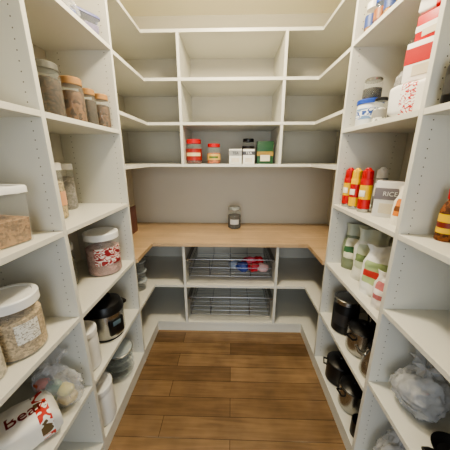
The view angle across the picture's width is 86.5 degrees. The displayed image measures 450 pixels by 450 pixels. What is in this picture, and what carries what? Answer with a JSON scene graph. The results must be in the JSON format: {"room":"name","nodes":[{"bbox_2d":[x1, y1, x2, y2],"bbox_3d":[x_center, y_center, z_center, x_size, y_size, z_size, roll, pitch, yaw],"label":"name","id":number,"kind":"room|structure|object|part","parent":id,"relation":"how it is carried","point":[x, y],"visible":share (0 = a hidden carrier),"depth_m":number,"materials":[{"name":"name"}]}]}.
{"room":"pantry","nodes":[
{"label":"pantry","id":0,"kind":"room"},
{"bbox_2d":[32,44,134,262],"bbox_3d":[-1.086,-0.163,1.248,0.100,2.840,2.930,0,16,2],"label":"wall","id":1,"kind":"structure","parent":0,"point":[39,53],"depth_m":1.63,"materials":[{"name":"paint"}]},
{"bbox_2d":[108,330,345,449],"bbox_3d":[0.001,1.554,0.477,4.400,0.050,5.280,0,16,2],"label":"floor","id":2,"kind":"structure","parent":0,"point":[194,389],"depth_m":1.67,"materials":[{"name":"brown wood"}]},
{"bbox_2d":[0,0,145,449],"bbox_3d":[-0.853,0.094,1.033,0.379,2.459,1.253,0,16,2],"label":"shelving unit","id":3,"kind":"object","parent":2,"relation":"on","point":[95,153],"visible":0.76,"depth_m":1.14,"materials":[{"name":"white wood"}]},
{"bbox_2d":[0,347,6,378],"bbox_3d":[-0.773,0.410,0.761,0.092,0.200,0.092,0,16,2],"label":"canister","id":4,"kind":"object","parent":3,"relation":"on","point":[3,368],"visible":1,"depth_m":0.79,"materials":[{"name":"clear plastic"}]},
{"bbox_2d":[0,184,31,249],"bbox_3d":[-0.793,-0.030,0.809,0.180,0.200,0.171,3,16,11],"label":"container","id":5,"kind":"object","parent":3,"relation":"on","point":[14,230],"visible":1,"depth_m":0.81,"materials":[{"name":"clear plastic"}]},
{"bbox_3d":[-0.862,-0.325,0.589,0.379,0.022,0.578,0,16,2],"label":"shelf","id":6,"kind":"part","parent":3,"relation":"part of","materials":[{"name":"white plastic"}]},
{"bbox_2d":[0,283,47,362],"bbox_3d":[-0.779,0.359,0.887,0.175,0.230,0.175,7,17,25],"label":"canister","id":7,"kind":"object","parent":3,"relation":"on","point":[23,331],"visible":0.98,"depth_m":0.85,"materials":[{"name":"clear plastic"}]},
{"bbox_2d":[0,389,63,449],"bbox_3d":[-0.811,0.806,0.940,0.176,0.140,0.250,13,20,38],"label":"bean bag","id":8,"kind":"object","parent":3,"relation":"on","point":[26,424],"visible":1,"depth_m":0.93,"materials":[{"name":"paint"}]},
{"bbox_3d":[-0.862,0.113,0.711,0.379,0.022,0.578,0,16,2],"label":"shelf","id":9,"kind":"part","parent":3,"relation":"part of","materials":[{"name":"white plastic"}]},
{"bbox_3d":[-0.862,0.508,0.822,0.379,0.022,0.578,0,16,2],"label":"shelf","id":10,"kind":"part","parent":3,"relation":"part of","materials":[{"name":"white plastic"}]},
{"bbox_3d":[-0.862,0.893,0.930,0.379,0.022,0.578,0,16,2],"label":"shelf","id":11,"kind":"part","parent":3,"relation":"part of","materials":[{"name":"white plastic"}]},
{"bbox_2d":[35,59,65,116],"bbox_3d":[-0.734,-0.556,0.993,0.104,0.205,0.104,0,16,2],"label":"jar","id":12,"kind":"object","parent":3,"relation":"on","point":[50,87],"visible":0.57,"depth_m":0.96,"materials":[{"name":"clear glass"}]},
{"bbox_2d":[33,377,77,405],"bbox_3d":[-0.765,0.698,1.087,0.244,0.266,0.141,0,16,2],"label":"balls","id":13,"kind":"object","parent":3,"relation":"on","point":[65,393],"visible":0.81,"depth_m":1.06,"materials":[{"name":"plastic"}]},
{"bbox_2d":[54,162,68,217],"bbox_3d":[-0.833,-0.162,1.153,0.106,0.270,0.106,9,18,30],"label":"pasta canister","id":14,"kind":"object","parent":3,"relation":"on","point":[57,164],"visible":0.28,"depth_m":1.15,"materials":[{"name":"clear plastic"}]},
{"bbox_3d":[-0.844,-0.919,1.060,0.379,0.022,0.608,0,16,2],"label":"shelf","id":15,"kind":"part","parent":3,"relation":"part of","materials":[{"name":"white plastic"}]},
{"bbox_2d":[57,163,77,208],"bbox_3d":[-0.926,-0.223,1.388,0.102,0.260,0.102,0,16,2],"label":"flour canister","id":16,"kind":"object","parent":3,"relation":"on","point":[69,184],"visible":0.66,"depth_m":1.37,"materials":[{"name":"clear glass"}]},
{"bbox_2d":[57,75,87,121],"bbox_3d":[-0.730,-0.595,1.148,0.104,0.195,0.104,0,16,2],"label":"jar","id":17,"kind":"object","parent":3,"relation":"on","point":[74,101],"visible":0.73,"depth_m":1.11,"materials":[{"name":"clear glass"}]},
{"bbox_2d":[69,241,78,283],"bbox_3d":[-0.907,0.228,1.316,0.150,0.250,0.150,0,16,2],"label":"canister","id":18,"kind":"object","parent":3,"relation":"on","point":[70,243],"visible":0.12,"depth_m":1.33,"materials":[{"name":"clear plastic"}]},
{"bbox_3d":[-0.862,1.278,1.038,0.379,0.022,0.578,0,16,2],"label":"shelf","id":19,"kind":"part","parent":3,"relation":"part of","materials":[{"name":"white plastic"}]},
{"bbox_3d":[-0.844,-0.491,1.180,0.379,0.022,0.608,0,16,2],"label":"shelf","id":20,"kind":"part","parent":3,"relation":"part of","materials":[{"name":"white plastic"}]},
{"bbox_2d":[69,5,99,34],"bbox_3d":[-0.749,-1.035,1.248,0.144,0.100,0.156,9,18,30],"label":"container","id":21,"kind":"object","parent":3,"relation":"on","point":[90,19],"visible":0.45,"depth_m":1.22,"materials":[{"name":"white plastic"}]},
{"bbox_2d":[78,88,98,124],"bbox_3d":[-0.726,-0.622,1.275,0.080,0.180,0.080,0,16,2],"label":"jar","id":22,"kind":"object","parent":3,"relation":"on","point":[91,107],"visible":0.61,"depth_m":1.25,"materials":[{"name":"clear glass"}]},
{"bbox_2d":[84,320,101,370],"bbox_3d":[-0.761,0.649,1.284,0.150,0.257,0.150,0,16,2],"label":"canister","id":23,"kind":"object","parent":3,"relation":"on","point":[90,326],"visible":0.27,"depth_m":1.27,"materials":[{"name":"plastic"}]},
{"bbox_3d":[-0.836,-0.072,1.625,0.379,2.459,0.023,0,16,2],"label":"panel","id":24,"kind":"part","parent":3,"relation":"part of","materials":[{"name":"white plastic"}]},
{"bbox_3d":[-0.844,-0.053,1.303,0.379,0.022,0.608,0,16,2],"label":"shelf","id":25,"kind":"part","parent":3,"relation":"part of","materials":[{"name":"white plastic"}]},
{"bbox_2d":[92,93,110,127],"bbox_3d":[-0.713,-0.652,1.381,0.090,0.180,0.090,0,16,2],"label":"jar","id":26,"kind":"object","parent":3,"relation":"on","point":[103,111],"visible":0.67,"depth_m":1.35,"materials":[{"name":"clear glass"}]},
{"bbox_2d":[82,227,121,275],"bbox_3d":[-0.770,0.165,1.512,0.201,0.265,0.200,13,21,40],"label":"canister","id":27,"kind":"object","parent":3,"relation":"on","point":[103,257],"visible":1,"depth_m":1.45,"materials":[{"name":"clear plastic"}]},
{"bbox_2d":[83,292,125,342],"bbox_3d":[-0.763,0.570,1.533,0.221,0.275,0.237,-3,16,-10],"label":"rice cooker","id":28,"kind":"object","parent":3,"relation":"on","point":[108,316],"visible":0.8,"depth_m":1.46,"materials":[{"name":"metal"}]},
{"bbox_3d":[-0.844,0.342,1.414,0.379,0.022,0.608,0,16,2],"label":"shelf","id":29,"kind":"part","parent":3,"relation":"part of","materials":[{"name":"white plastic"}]},
{"bbox_2d":[96,371,116,426],"bbox_3d":[-0.745,1.022,1.409,0.170,0.272,0.170,0,16,2],"label":"crock","id":30,"kind":"object","parent":3,"relation":"on","point":[104,386],"visible":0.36,"depth_m":1.38,"materials":[{"name":"ceramic"}]},
{"bbox_3d":[-0.844,0.727,1.522,0.379,0.022,0.608,0,16,2],"label":"shelf","id":31,"kind":"part","parent":3,"relation":"part of","materials":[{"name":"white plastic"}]},
{"bbox_2d":[111,339,132,359],"bbox_3d":[-0.752,0.945,1.700,0.196,0.262,0.196,0,16,2],"label":"bowls","id":32,"kind":"object","parent":3,"relation":"on","point":[126,339],"visible":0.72,"depth_m":1.62,"materials":[{"name":"paint"}]},
{"bbox_3d":[-0.844,1.112,1.630,0.379,0.022,0.608,0,16,2],"label":"shelf","id":33,"kind":"part","parent":3,"relation":"part of","materials":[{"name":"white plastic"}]},
{"bbox_2d":[136,247,323,362],"bbox_3d":[0.048,0.562,2.312,2.118,0.867,1.007,0,16,2],"label":"shelving unit","id":34,"kind":"object","parent":2,"relation":"on","point":[295,284],"visible":0.59,"depth_m":2.35,"materials":[{"name":"white wood"}]},
{"bbox_2d":[136,258,146,283],"bbox_3d":[-0.748,0.431,2.075,0.134,0.270,0.134,0,16,2],"label":"tubs","id":35,"kind":"object","parent":34,"relation":"on","point":[141,279],"visible":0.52,"depth_m":2.07,"materials":[{"name":"clear plastic"}]},
{"bbox_3d":[-0.830,0.600,2.012,0.379,0.022,0.358,0,16,2],"label":"shelf","id":36,"kind":"part","parent":34,"relation":"part of","materials":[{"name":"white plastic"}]},
{"bbox_3d":[-0.830,0.976,2.117,0.379,0.022,0.358,0,16,2],"label":"shelf","id":37,"kind":"part","parent":34,"relation":"part of","materials":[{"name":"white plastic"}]},
{"bbox_3d":[0.053,0.847,2.578,2.118,0.022,0.649,0,16,2],"label":"shelf","id":38,"kind":"part","parent":34,"relation":"part of","materials":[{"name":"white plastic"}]},
{"bbox_3d":[0.053,0.471,2.473,2.118,0.022,0.649,0,16,2],"label":"shelf","id":39,"kind":"part","parent":34,"relation":"part of","materials":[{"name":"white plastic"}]},
{"bbox_2d":[186,247,274,276],"bbox_3d":[0.054,0.312,2.386,0.791,0.168,0.538,0,16,2],"label":"basket","id":40,"kind":"object","parent":34,"relation":"on","point":[193,259],"visible":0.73,"depth_m":2.18,"materials":[{"name":"silver metal"}]},
{"bbox_2d":[228,256,268,271],"bbox_3d":[0.218,0.358,2.276,0.373,0.133,0.217,0,16,2],"label":"snack packets","id":41,"kind":"object","parent":40,"relation":"in","point":[242,266],"visible":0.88,"depth_m":2.21,"materials":[{"name":"paint"}]},
{"bbox_2d":[188,287,272,314],"bbox_3d":[0.054,0.688,2.492,0.791,0.188,0.538,0,16,2],"label":"basket","id":42,"kind":"object","parent":34,"relation":"on","point":[192,289],"visible":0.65,"depth_m":2.27,"materials":[{"name":"silver metal"}]},
{"bbox_2d":[133,222,328,264],"bbox_3d":[0.048,0.128,2.191,2.118,0.030,1.007,0,16,2],"label":"countertop","id":43,"kind":"structure","parent":34,"relation":"on","point":[314,237],"depth_m":2.21,"materials":[{"name":"brown wood"}]},
{"bbox_2d":[129,205,137,234],"bbox_3d":[-0.922,-0.052,2.277,0.094,0.270,0.184,0,16,2],"label":"cookbooks","id":44,"kind":"object","parent":43,"relation":"on","point":[134,225],"visible":0.28,"depth_m":2.29,"materials":[{"name":"paper"}]},
{"bbox_2d":[228,205,240,228],"bbox_3d":[0.097,-0.084,2.464,0.132,0.232,0.138,0,16,2],"label":"glass jar","id":45,"kind":"object","parent":43,"relation":"on","point":[234,219],"visible":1,"depth_m":2.43,"materials":[{"name":"glass"}]},
{"bbox_3d":[0.903,0.989,2.070,0.389,0.022,0.358,0,16,2],"label":"shelf","id":46,"kind":"part","parent":34,"relation":"part of","materials":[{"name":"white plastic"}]},
{"bbox_3d":[0.903,0.613,1.965,0.389,0.022,0.358,0,16,2],"label":"shelf","id":47,"kind":"part","parent":34,"relation":"part of","materials":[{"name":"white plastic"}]},
{"bbox_2d":[312,0,449,449],"bbox_3d":[0.881,0.107,0.986,0.389,2.459,1.253,0,16,2],"label":"shelving unit","id":48,"kind":"object","parent":2,"relation":"on","point":[412,334],"visible":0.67,"depth_m":1.08,"materials":[{"name":"white wood"}]},
{"bbox_3d":[0.889,1.125,1.583,0.389,0.022,0.608,0,16,2],"label":"shelf","id":49,"kind":"part","parent":48,"relation":"part of","materials":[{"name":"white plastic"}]},
{"bbox_2d":[323,351,352,386],"bbox_3d":[0.803,0.992,1.668,0.223,0.190,0.181,6,17,21],"label":"saucepan","id":50,"kind":"object","parent":48,"relation":"on","point":[336,365],"visible":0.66,"depth_m":1.62,"materials":[{"name":"metal"}]},
{"bbox_3d":[0.889,0.740,1.475,0.389,0.022,0.608,0,16,2],"label":"shelf","id":51,"kind":"part","parent":48,"relation":"part of","materials":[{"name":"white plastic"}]},
{"bbox_2d":[331,290,360,334],"bbox_3d":[0.793,0.577,1.573,0.160,0.240,0.160,-12,20,-37],"label":"coffee canister","id":52,"kind":"object","parent":48,"relation":"on","point":[346,307],"visible":0.83,"depth_m":1.52,"materials":[{"name":"black plastic"}]},
{"bbox_2d":[341,167,353,206],"bbox_3d":[0.756,-0.231,1.461,0.059,0.235,0.058,-8,18,-27],"label":"bottle","id":53,"kind":"object","parent":48,"relation":"on","point":[347,181],"visible":0.76,"depth_m":1.44,"materials":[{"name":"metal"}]},
{"bbox_2d":[336,375,362,414],"bbox_3d":[0.797,1.043,1.485,0.204,0.190,0.165,-2,16,-8],"label":"saucepan","id":54,"kind":"object","parent":48,"relation":"on","point":[349,390],"visible":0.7,"depth_m":1.44,"materials":[{"name":"silver metal"}]},
{"bbox_3d":[0.889,0.355,1.367,0.389,0.022,0.608,0,16,2],"label":"shelf","id":55,"kind":"part","parent":48,"relation":"part of","materials":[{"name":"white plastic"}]},
{"bbox_2d":[349,413,357,437],"bbox_3d":[0.741,1.134,1.327,0.084,0.100,0.105,15,21,42],"label":"mug","id":56,"kind":"object","parent":48,"relation":"on","point":[354,416],"visible":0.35,"depth_m":1.34,"materials":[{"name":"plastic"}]},
{"bbox_2d":[347,168,362,209],"bbox_3d":[0.759,-0.210,1.389,0.059,0.235,0.058,-8,18,-27],"label":"bottle","id":57,"kind":"object","parent":48,"relation":"on","point":[357,173],"visible":0.87,"depth_m":1.37,"materials":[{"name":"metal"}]},
{"bbox_2d":[341,223,372,269],"bbox_3d":[0.845,0.143,1.540,0.162,0.293,0.092,11,19,35],"label":"bottle","id":58,"kind":"object","parent":48,"relation":"on","point":[353,233],"visible":0.58,"depth_m":1.55,"materials":[{"name":"paint"}]},
{"bbox_3d":[0.898,-0.059,1.578,0.389,2.459,0.023,0,16,2],"label":"panel","id":59,"kind":"part","parent":48,"relation":"part of","materials":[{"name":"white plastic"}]},
{"bbox_2d":[345,319,375,358],"bbox_3d":[0.808,0.651,1.401,0.216,0.190,0.175,-5,16,-18],"label":"stock pot","id":60,"kind":"object","parent":48,"relation":"on","point":[361,332],"visible":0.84,"depth_m":1.36,"materials":[{"name":"metal"}]},
{"bbox_2d":[354,341,372,377],"bbox_3d":[0.786,0.693,1.241,0.140,0.195,0.176,-9,18,-29],"label":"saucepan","id":61,"kind":"object","parent":48,"relation":"on","point":[363,365],"visible":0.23,"depth_m":1.24,"materials":[{"name":"silver metal"}]},
{"bbox_3d":[0.889,-0.040,1.257,0.389,0.022,0.608,0,16,2],"label":"shelf","id":62,"kind":"part","parent":48,"relation":"part of","materials":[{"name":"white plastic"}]},
{"bbox_2d":[356,168,374,212],"bbox_3d":[0.771,-0.191,1.311,0.063,0.240,0.062,-8,18,-27],"label":"bottle","id":63,"kind":"object","parent":48,"relation":"on","point":[366,184],"visible":1,"depth_m":1.29,"materials":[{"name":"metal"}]},
{"bbox_2d":[355,97,384,125],"bbox_3d":[0.774,-0.599,1.285,0.129,0.130,0.129,-8,18,-27],"label":"tub","id":64,"kind":"object","parent":48,"relation":"on","point":[365,107],"visible":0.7,"depth_m":1.24,"materials":[{"name":"paint"}]},
{"bbox_2d":[362,76,382,98],"bbox_3d":[0.774,-0.710,1.254,0.090,0.100,0.090,0,16,2],"label":"mason jar","id":65,"kind":"object","parent":64,"relation":"on","point":[373,92],"visible":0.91,"depth_m":1.23,"materials":[{"name":"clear glass"}]},
{"bbox_2d":[364,0,377,31],"bbox_3d":[0.761,-1.056,1.230,0.073,0.150,0.073,-8,18,-27],"label":"jar","id":66,"kind":"object","parent":48,"relation":"on","point":[372,6],"visible":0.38,"depth_m":1.21,"materials":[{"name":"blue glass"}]},
{"bbox_2d":[351,226,391,280],"bbox_3d":[0.841,0.181,1.383,0.187,0.304,0.133,13,21,40],"label":"flour bag","id":67,"kind":"object","parent":48,"relation":"on","point":[376,238],"visible":0.52,"depth_m":1.40,"materials":[{"name":"paper"}]},
{"bbox_2d":[366,314,376,324],"bbox_3d":[0.936,0.597,1.501,0.080,0.240,0.080,0,16,2],"label":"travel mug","id":68,"kind":"object","parent":48,"relation":"on","point":[369,318],"visible":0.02,"depth_m":1.48,"materials":[{"name":"metal"}]},
{"bbox_2d":[359,244,391,296],"bbox_3d":[0.792,0.237,1.247,0.107,0.271,0.142,-4,16,-14],"label":"snack bag","id":69,"kind":"object","parent":48,"relation":"on","point":[377,258],"visible":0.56,"depth_m":1.25,"materials":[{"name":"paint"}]},
{"bbox_2d":[370,269,386,310],"bbox_3d":[0.756,0.307,1.127,0.068,0.200,0.110,-12,20,-37],"label":"pouch","id":70,"kind":"object","parent":48,"relation":"on","point":[377,291],"visible":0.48,"depth_m":1.14,"materials":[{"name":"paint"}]},
{"bbox_2d":[373,0,383,22],"bbox_3d":[0.758,-1.024,1.151,0.073,0.130,0.073,-8,18,-27],"label":"jam jar","id":71,"kind":"object","parent":48,"relation":"on","point":[378,12],"visible":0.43,"depth_m":1.14,"materials":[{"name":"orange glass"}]},
{"bbox_2d":[371,97,388,121],"bbox_3d":[0.745,-0.550,1.148,0.061,0.110,0.062,-12,20,-37],"label":"jar","id":72,"kind":"object","parent":48,"relation":"on","point":[378,113],"visible":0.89,"depth_m":1.13,"materials":[{"name":"clear glass"}]},
{"bbox_2d":[371,167,388,207],"bbox_3d":[0.914,-0.218,1.408,0.065,0.240,0.064,-8,18,-27],"label":"bottle","id":73,"kind":"object","parent":48,"relation":"on","point":[383,172],"visible":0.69,"depth_m":1.37,"materials":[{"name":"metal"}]},
{"bbox_3d":[0.889,-0.478,1.134,0.389,0.022,0.608,0,16,2],"label":"shelf","id":74,"kind":"part","parent":48,"relation":"part of","materials":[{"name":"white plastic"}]},
{"bbox_3d":[0.889,-0.906,1.014,0.389,0.022,0.608,0,16,2],"label":"shelf","id":75,"kind":"part","parent":48,"relation":"part of","materials":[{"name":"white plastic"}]},
{"bbox_2d":[371,180,404,217],"bbox_3d":[0.833,-0.131,1.206,0.132,0.181,0.085,13,20,38],"label":"box","id":76,"kind":"object","parent":48,"relation":"on","point":[386,191],"visible":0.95,"depth_m":1.19,"materials":[{"name":"cardboard"},{"name":"printed paper"}]},
{"bbox_2d":[383,0,395,13],"bbox_3d":[0.756,-1.005,1.067,0.077,0.140,0.077,-8,18,-27],"label":"honey jar","id":77,"kind":"object","parent":48,"relation":"on","point":[387,3],"visible":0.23,"depth_m":1.06,"materials":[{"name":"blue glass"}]},
{"bbox_2d":[390,186,403,225],"bbox_3d":[0.789,-0.078,1.029,0.050,0.175,0.121,-10,19,-32],"label":"packet","id":78,"kind":"object","parent":48,"relation":"on","point":[396,206],"visible":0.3,"depth_m":1.06,"materials":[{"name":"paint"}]},
{"bbox_2d":[387,78,425,116],"bbox_3d":[0.794,-0.497,0.934,0.164,0.123,0.210,-6,17,-22],"label":"sack","id":79,"kind":"object","parent":48,"relation":"on","point":[407,97],"visible":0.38,"depth_m":0.94,"materials":[{"name":"paper"}]},
{"bbox_2d":[401,35,433,83],"bbox_3d":[0.799,-0.624,0.903,0.123,0.136,0.162,-8,17,-25],"label":"box","id":80,"kind":"object","parent":79,"relation":"on","point":[418,53],"visible":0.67,"depth_m":0.91,"materials":[{"name":"cardboard"},{"name":"printed paper"}]},
{"bbox_2d":[414,6,439,41],"bbox_3d":[0.794,-0.729,0.863,0.103,0.086,0.132,-5,16,-16],"label":"box","id":81,"kind":"object","parent":80,"relation":"on","point":[426,26],"visible":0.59,"depth_m":0.87,"materials":[{"name":"cardboard"}]},
{"bbox_2d":[419,0,440,14],"bbox_3d":[0.803,-0.809,0.841,0.116,0.074,0.150,-6,17,-22],"label":"sack","id":82,"kind":"object","parent":81,"relation":"on","point":[426,6],"visible":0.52,"depth_m":0.87,"materials":[{"name":"paper"}]},
{"bbox_3d":[0.872,0.839,0.864,0.389,0.022,0.578,0,16,2],"label":"shelf","id":83,"kind":"part","parent":48,"relation":"part of","materials":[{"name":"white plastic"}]},
{"bbox_3d":[0.872,0.454,0.756,0.389,0.022,0.578,0,16,2],"label":"shelf","id":84,"kind":"part","parent":48,"relation":"part of","materials":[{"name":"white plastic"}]},
{"bbox_2d":[395,373,447,417],"bbox_3d":[0.819,0.658,0.993,0.226,0.255,0.198,0,16,2],"label":"bag","id":85,"kind":"object","parent":48,"relation":"on","point":[427,398],"visible":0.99,"depth_m":0.99,"materials":[{"name":"plastic"}]},
{"bbox_3d":[0.872,0.126,0.665,0.389,0.022,0.578,0,16,2],"label":"shelf","id":86,"kind":"part","parent":48,"relation":"part of","materials":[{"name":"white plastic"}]},
{"bbox_2d":[421,431,449,449],"bbox_3d":[0.790,0.809,0.848,0.176,0.044,0.132,0,16,2],"label":"frying pan","id":87,"kind":"object","parent":48,"relation":"on","point":[440,440],"visible":1,"depth_m":0.89,"materials":[{"name":"black metal"}]},
{"bbox_3d":[0.872,-0.312,0.542,0.389,0.022,0.578,0,16,2],"label":"shelf","id":88,"kind":"part","parent":48,"relation":"part of","materials":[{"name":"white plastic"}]},
{"bbox_2d":[434,189,449,241],"bbox_3d":[0.798,-0.036,0.850,0.058,0.190,0.058,0,16,2],"label":"bottle","id":89,"kind":"object","parent":48,"relation":"on","point":[442,229],"visible":1,"depth_m":0.85,"materials":[{"name":"paint"}]},
{"bbox_2d":[440,62,449,103],"bbox_3d":[0.723,-0.453,0.745,0.061,0.140,0.060,-8,18,-27],"label":"canister","id":90,"kind":"object","parent":48,"relation":"on","point":[445,96],"visible":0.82,"depth_m":0.75,"materials":[{"name":"black plastic"}]},
{"bbox_2d":[119,0,341,15],"bbox_3d":[0.024,-1.551,0.827,2.320,0.060,2.930,0,16,2],"label":"ceiling","id":91,"kind":"structure","parent":0,"point":[133,7],"depth_m":2.04,"materials":[{"name":"paint"}]},
{"bbox_2d":[124,13,340,257],"bbox_3d":[0.063,-0.536,2.580,2.120,2.840,0.100,0,16,2],"label":"wall","id":92,"kind":"structure","parent":0,"point":[296,195],"depth_m":2.46,"materials":[{"name":"paint"}]},
{"bbox_2d":[107,0,356,169],"bbox_3d":[0.048,-0.968,1.883,2.118,0.992,1.007,0,16,2],"label":"shelving unit","id":93,"kind":"object","parent":92,"relation":"attached to","point":[333,39],"visible":0.68,"depth_m":1.94,"materials":[{"name":"white wood"}]},
{"bbox_3d":[-0.828,-1.375,1.536,0.379,0.022,0.508,0,16,2],"label":"shelf","id":94,"kind":"part","parent":93,"relation":"part of","materials":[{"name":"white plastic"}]},
{"bbox_3d":[-0.828,-1.067,1.622,0.379,0.022,0.508,0,16,2],"label":"shelf","id":95,"kind":"part","parent":93,"relation":"part of","materials":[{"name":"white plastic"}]},
{"bbox_3d":[-0.828,-0.758,1.709,0.379,0.022,0.508,0,16,2],"label":"shelf","id":96,"kind":"part","parent":93,"relation":"part of","materials":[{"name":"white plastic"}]},
{"bbox_3d":[-0.828,-0.441,1.798,0.379,0.022,0.508,0,16,2],"label":"shelf","id":97,"kind":"part","parent":93,"relation":"part of","materials":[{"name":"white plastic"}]},
{"bbox_2d":[186,139,201,162],"bbox_3d":[-0.274,-0.646,2.111,0.138,0.205,0.138,0,16,2],"label":"sauce jar","id":98,"kind":"object","parent":93,"relation":"on","point":[192,155],"visible":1,"depth_m":2.06,"materials":[{"name":"clear glass"}]},
{"bbox_2d":[207,143,219,162],"bbox_3d":[-0.098,-0.631,2.121,0.116,0.170,0.118,0,16,2],"label":"jar","id":99,"kind":"object","parent":93,"relation":"on","point":[211,157],"visible":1,"depth_m":2.08,"materials":[{"name":"clear glass"}]},
{"bbox_3d":[0.055,-0.570,2.259,2.118,0.022,0.499,0,16,2],"label":"shelf","id":100,"kind":"part","parent":93,"relation":"part of","materials":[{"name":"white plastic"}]},
{"bbox_3d":[0.055,-1.504,1.997,2.118,0.022,0.499,0,16,2],"label":"shelf","id":101,"kind":"part","parent":93,"relation":"part of","materials":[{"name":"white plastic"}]},
{"bbox_3d":[0.055,-1.196,2.083,2.118,0.022,0.499,0,16,2],"label":"shelf","id":102,"kind":"part","parent":93,"relation":"part of","materials":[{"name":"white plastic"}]},
{"bbox_3d":[0.055,-0.888,2.170,2.118,0.022,0.499,0,16,2],"label":"shelf","id":103,"kind":"part","parent":93,"relation":"part of","materials":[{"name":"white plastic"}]},
{"bbox_2d":[229,149,241,163],"bbox_3d":[0.091,-0.606,2.112,0.112,0.126,0.095,0,16,2],"label":"box","id":104,"kind":"object","parent":93,"relation":"on","point":[235,155],"visible":1,"depth_m":2.07,"materials":[{"name":"cardboard"}]},
{"bbox_2d":[242,138,253,155],"bbox_3d":[0.215,-0.688,2.232,0.111,0.220,0.111,0,16,2],"label":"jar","id":105,"kind":"object","parent":93,"relation":"on","point":[246,139],"visible":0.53,"depth_m":2.17,"materials":[{"name":"metal"}]},
{"bbox_2d":[242,149,254,163],"bbox_3d":[0.206,-0.605,2.109,0.102,0.126,0.095,0,16,2],"label":"box","id":106,"kind":"object","parent":93,"relation":"on","point":[248,154],"visible":1,"depth_m":2.07,"materials":[{"name":"cardboard"}]},
{"bbox_2d":[256,141,273,163],"bbox_3d":[0.352,-0.641,2.116,0.142,0.191,0.073,0,16,2],"label":"box","id":107,"kind":"object","parent":93,"relation":"on","point":[264,153],"visible":1,"depth_m":2.08,"materials":[{"name":"cardboard"}]},
{"bbox_3d":[0.905,-0.427,1.751,0.389,0.022,0.508,0,16,2],"label":"shelf","id":108,"kind":"part","parent":93,"relation":"part of","materials":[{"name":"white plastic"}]},
{"bbox_3d":[0.905,-0.745,1.662,0.389,0.022,0.508,0,16,2],"label":"shelf","id":109,"kind":"part","parent":93,"relation":"part of","materials":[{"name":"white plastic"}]},
{"bbox_3d":[0.905,-1.053,1.576,0.389,0.022,0.508,0,16,2],"label":"shelf","id":110,"kind":"part","parent":93,"relation":"part of","materials":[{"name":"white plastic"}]},
{"bbox_3d":[0.905,-1.361,1.489,0.389,0.022,0.508,0,16,2],"label":"shelf","id":111,"kind":"part","parent":93,"relation":"part of","materials":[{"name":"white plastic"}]},
{"bbox_2d":[326,94,414,245],"bbox_3d":[1.133,-0.146,1.188,0.100,2.840,2.930,0,16,2],"label":"wall","id":112,"kind":"structure","parent":0,"point":[410,137],"depth_m":2.24,"materials":[{"name":"paint"}]}
]}

